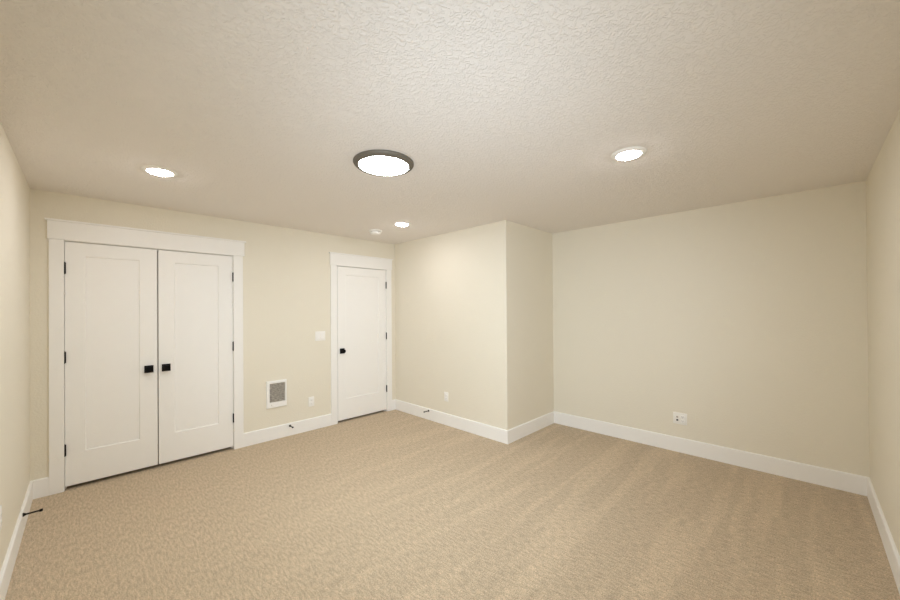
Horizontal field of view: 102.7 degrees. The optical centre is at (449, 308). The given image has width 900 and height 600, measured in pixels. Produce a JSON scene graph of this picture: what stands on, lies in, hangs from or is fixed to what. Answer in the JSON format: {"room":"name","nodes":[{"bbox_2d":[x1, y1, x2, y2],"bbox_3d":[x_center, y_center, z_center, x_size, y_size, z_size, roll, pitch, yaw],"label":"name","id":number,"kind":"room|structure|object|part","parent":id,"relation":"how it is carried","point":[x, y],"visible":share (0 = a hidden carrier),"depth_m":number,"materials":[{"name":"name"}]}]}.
{"room":"empty bedroom","nodes":[
{"label":"empty bedroom","id":0,"kind":"room"},
{"bbox_2d":[0,122,29,570],"bbox_3d":[-1.945,0.260,1.421,5.659,2.442,0.100,-1,0,45],"label":"wall","id":1,"kind":"structure","parent":0,"point":[14,188],"depth_m":2.15,"materials":[{"name":"beige paint"}]},
{"bbox_2d":[0,505,1,530],"bbox_3d":[-2.252,1.057,1.802,0.073,0.118,0.009,-1,0,45],"label":"wall outlet","id":2,"kind":"object","parent":1,"relation":"attached to","point":[0,505],"visible":1,"depth_m":1.80,"materials":[{"name":"white plastic"}]},
{"bbox_2d":[0,481,32,599],"bbox_3d":[-1.619,1.405,1.182,4.679,0.146,0.015,-1,0,45],"label":"baseboard","id":3,"kind":"structure","parent":1,"relation":"attached to","point":[7,568],"depth_m":2.12,"materials":[{"name":"white paint"}]},
{"bbox_2d":[23,508,42,516],"bbox_3d":[-2.777,1.358,2.397,0.025,0.025,0.088,-1,0,45],"label":"door stop","id":4,"kind":"object","parent":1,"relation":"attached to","point":[39,510],"visible":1,"depth_m":2.40,"materials":[{"name":"black metal"}]},
{"bbox_2d":[30,188,395,480],"bbox_3d":[-2.092,0.275,4.119,0.100,2.442,3.536,-1,0,45],"label":"wall","id":5,"kind":"structure","parent":0,"point":[286,271],"depth_m":4.02,"materials":[{"name":"beige paint"}]},
{"bbox_2d":[33,477,48,498],"bbox_3d":[-3.244,1.425,2.855,0.015,0.146,0.084,-1,0,45],"label":"baseboard","id":6,"kind":"structure","parent":5,"relation":"attached to","point":[40,486],"depth_m":2.85,"materials":[{"name":"white paint"}]},
{"bbox_2d":[64,242,157,486],"bbox_3d":[-2.953,0.457,3.159,0.092,2.018,0.604,-1,0,45],"label":"door","id":7,"kind":"structure","parent":5,"relation":"in","point":[110,353],"depth_m":3.15,"materials":[{"name":"white paint"}]},
{"bbox_3d":[-2.974,0.381,3.180,0.018,1.627,0.341,-1,0,45],"label":"panel","id":8,"kind":"part","parent":7,"relation":"part of","materials":[{"name":"white paint"}]},
{"bbox_3d":[-2.769,0.563,3.314,0.050,0.052,0.052,-1,0,45],"label":"knob","id":9,"kind":"part","parent":7,"relation":"part of","materials":[{"name":"black metal"}]},
{"bbox_2d":[44,217,245,494],"bbox_3d":[-2.755,0.387,3.420,0.136,2.221,1.454,-1,0,45],"label":"door frame","id":10,"kind":"structure","parent":5,"relation":"attached to","point":[59,231],"depth_m":3.05,"materials":[{"name":"white paint"}]},
{"bbox_2d":[158,250,233,463],"bbox_3d":[-2.514,0.457,3.604,0.092,2.018,0.630,-1,0,45],"label":"door","id":11,"kind":"structure","parent":5,"relation":"in","point":[196,343],"depth_m":3.59,"materials":[{"name":"white paint"}]},
{"bbox_3d":[-2.680,0.563,3.405,0.050,0.052,0.052,-1,0,45],"label":"knob","id":12,"kind":"part","parent":11,"relation":"part of","materials":[{"name":"black metal"}]},
{"bbox_3d":[-2.542,0.380,3.618,0.018,1.627,0.358,-1,0,45],"label":"panel","id":13,"kind":"part","parent":11,"relation":"part of","materials":[{"name":"white paint"}]},
{"bbox_2d":[266,379,286,408],"bbox_3d":[-1.983,0.981,4.125,0.036,0.306,0.222,-1,0,45],"label":"wall heater","id":14,"kind":"object","parent":5,"relation":"attached to","point":[276,391],"visible":1,"depth_m":4.12,"materials":[{"name":"white metal"}]},
{"bbox_2d":[270,382,284,402],"bbox_3d":[-1.985,0.963,4.135,0.016,0.209,0.168,-1,0,45],"label":"grille","id":15,"kind":"object","parent":14,"relation":"attached to","point":[277,389],"depth_m":4.13,"materials":[{"name":"grey metal"}]},
{"bbox_2d":[244,414,331,446],"bbox_3d":[-1.874,1.422,4.244,0.015,0.146,1.012,-1,0,45],"label":"baseboard","id":16,"kind":"structure","parent":5,"relation":"attached to","point":[275,432],"depth_m":4.20,"materials":[{"name":"white paint"}]},
{"bbox_2d":[308,396,313,406],"bbox_3d":[-1.704,1.146,4.425,0.009,0.118,0.073,-1,0,45],"label":"wall outlet","id":17,"kind":"object","parent":5,"relation":"attached to","point":[310,399],"visible":1,"depth_m":4.42,"materials":[{"name":"white plastic"}]},
{"bbox_2d":[315,331,324,340],"bbox_3d":[-1.625,0.347,4.513,0.010,0.117,0.132,-1,0,45],"label":"light switch","id":18,"kind":"object","parent":5,"relation":"attached to","point":[319,335],"visible":1,"depth_m":4.50,"materials":[{"name":"white plastic"}]},
{"bbox_2d":[329,252,392,424],"bbox_3d":[-1.221,0.387,4.975,0.136,2.215,0.993,-1,0,45],"label":"door frame","id":19,"kind":"structure","parent":5,"relation":"attached to","point":[336,259],"depth_m":4.80,"materials":[{"name":"white paint"}]},
{"bbox_2d":[337,266,386,420],"bbox_3d":[-1.183,0.459,4.953,0.094,2.016,0.770,-1,0,45],"label":"door","id":20,"kind":"structure","parent":5,"relation":"in","point":[361,293],"depth_m":4.94,"materials":[{"name":"white paint"}]},
{"bbox_3d":[-1.211,0.377,4.968,0.018,1.627,0.507,-1,0,45],"label":"panel","id":21,"kind":"part","parent":20,"relation":"part of","materials":[{"name":"white paint"}]},
{"bbox_2d":[392,399,394,409],"bbox_3d":[-0.833,1.420,5.300,0.015,0.146,0.059,-1,0,45],"label":"baseboard","id":22,"kind":"structure","parent":5,"relation":"attached to","point":[393,401],"depth_m":5.29,"materials":[{"name":"white paint"}]},
{"bbox_2d":[0,0,899,243],"bbox_3d":[-0.319,-1.004,3.086,5.659,0.080,4.757,-1,0,45],"label":"ceiling","id":23,"kind":"structure","parent":0,"point":[516,111],"depth_m":1.71,"materials":[{"name":"white paint"}]},
{"bbox_2d":[141,165,178,176],"bbox_3d":[-2.016,-0.943,2.503,0.207,0.024,0.207,-1,0,45],"label":"recessed light","id":24,"kind":"object","parent":23,"relation":"in","point":[152,169],"visible":1,"depth_m":2.47,"materials":[{"name":"white plastic"}]},
{"bbox_2d":[369,229,381,234],"bbox_3d":[-0.917,-0.929,4.422,0.160,0.048,0.160,-1,0,45],"label":"smoke detector","id":25,"kind":"object","parent":23,"relation":"attached to","point":[372,231],"visible":1,"depth_m":4.37,"materials":[{"name":"white plastic"}]},
{"bbox_2d":[353,149,413,176],"bbox_3d":[-0.439,-0.952,2.387,0.396,0.030,0.396,-1,0,45],"label":"ceiling light","id":26,"kind":"object","parent":23,"relation":"in","point":[385,163],"visible":1,"depth_m":2.33,"materials":[{"name":"brown metal"}]},
{"bbox_2d":[393,221,410,225],"bbox_3d":[-0.543,-0.945,4.067,0.207,0.024,0.207,-1,0,45],"label":"recessed light","id":27,"kind":"object","parent":23,"relation":"in","point":[399,223],"visible":1,"depth_m":4.02,"materials":[{"name":"white"}]},
{"bbox_2d":[611,146,646,160],"bbox_3d":[1.131,-0.966,2.279,0.207,0.024,0.207,-1,0,45],"label":"recessed light","id":28,"kind":"object","parent":23,"relation":"in","point":[629,153],"visible":1,"depth_m":2.24,"materials":[{"name":"white"}]},
{"bbox_2d":[5,409,899,599],"bbox_3d":[-0.301,1.518,3.072,5.659,0.080,4.757,-1,0,45],"label":"floor","id":29,"kind":"structure","parent":0,"point":[395,504],"depth_m":2.43,"materials":[{"name":"carpet"}]},
{"bbox_2d":[395,220,553,429],"bbox_3d":[0.259,0.264,5.071,2.112,2.442,1.121,-1,0,45],"label":"wall","id":30,"kind":"structure","parent":0,"point":[474,305],"depth_m":4.38,"materials":[{"name":"beige paint"}]},
{"bbox_2d":[444,392,447,401],"bbox_3d":[-0.049,1.127,4.583,0.073,0.118,0.009,-1,0,45],"label":"wall outlet","id":31,"kind":"object","parent":30,"relation":"attached to","point":[445,393],"visible":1,"depth_m":4.58,"materials":[{"name":"white plastic"}]},
{"bbox_2d":[552,181,869,476],"bbox_3d":[2.319,0.242,3.757,2.668,2.442,0.100,-1,0,45],"label":"wall","id":32,"kind":"structure","parent":0,"point":[746,320],"depth_m":3.37,"materials":[{"name":"beige paint"}]},
{"bbox_2d":[395,399,869,495],"bbox_3d":[1.212,1.399,4.053,4.679,0.146,1.036,-1,0,45],"label":"baseboard","id":33,"kind":"structure","parent":32,"relation":"attached to","point":[844,481],"depth_m":3.74,"materials":[{"name":"white paint"}]},
{"bbox_2d":[673,412,686,424],"bbox_3d":[2.339,1.121,3.660,0.122,0.117,0.012,-1,0,45],"label":"outlet","id":34,"kind":"object","parent":32,"relation":"attached to","point":[678,418],"visible":1,"depth_m":3.66,"materials":[{"name":"white plastic"}]},
{"bbox_2d":[866,110,899,554],"bbox_3d":[1.704,0.233,1.163,0.100,2.442,4.657,-1,0,45],"label":"wall","id":35,"kind":"structure","parent":0,"point":[883,180],"depth_m":2.18,"materials":[{"name":"beige paint"}]},
{"bbox_2d":[867,478,899,593],"bbox_3d":[1.636,1.381,1.162,0.015,0.146,4.527,-1,0,45],"label":"baseboard","id":36,"kind":"structure","parent":35,"relation":"attached to","point":[893,556],"depth_m":2.17,"materials":[{"name":"white paint"}]}
]}

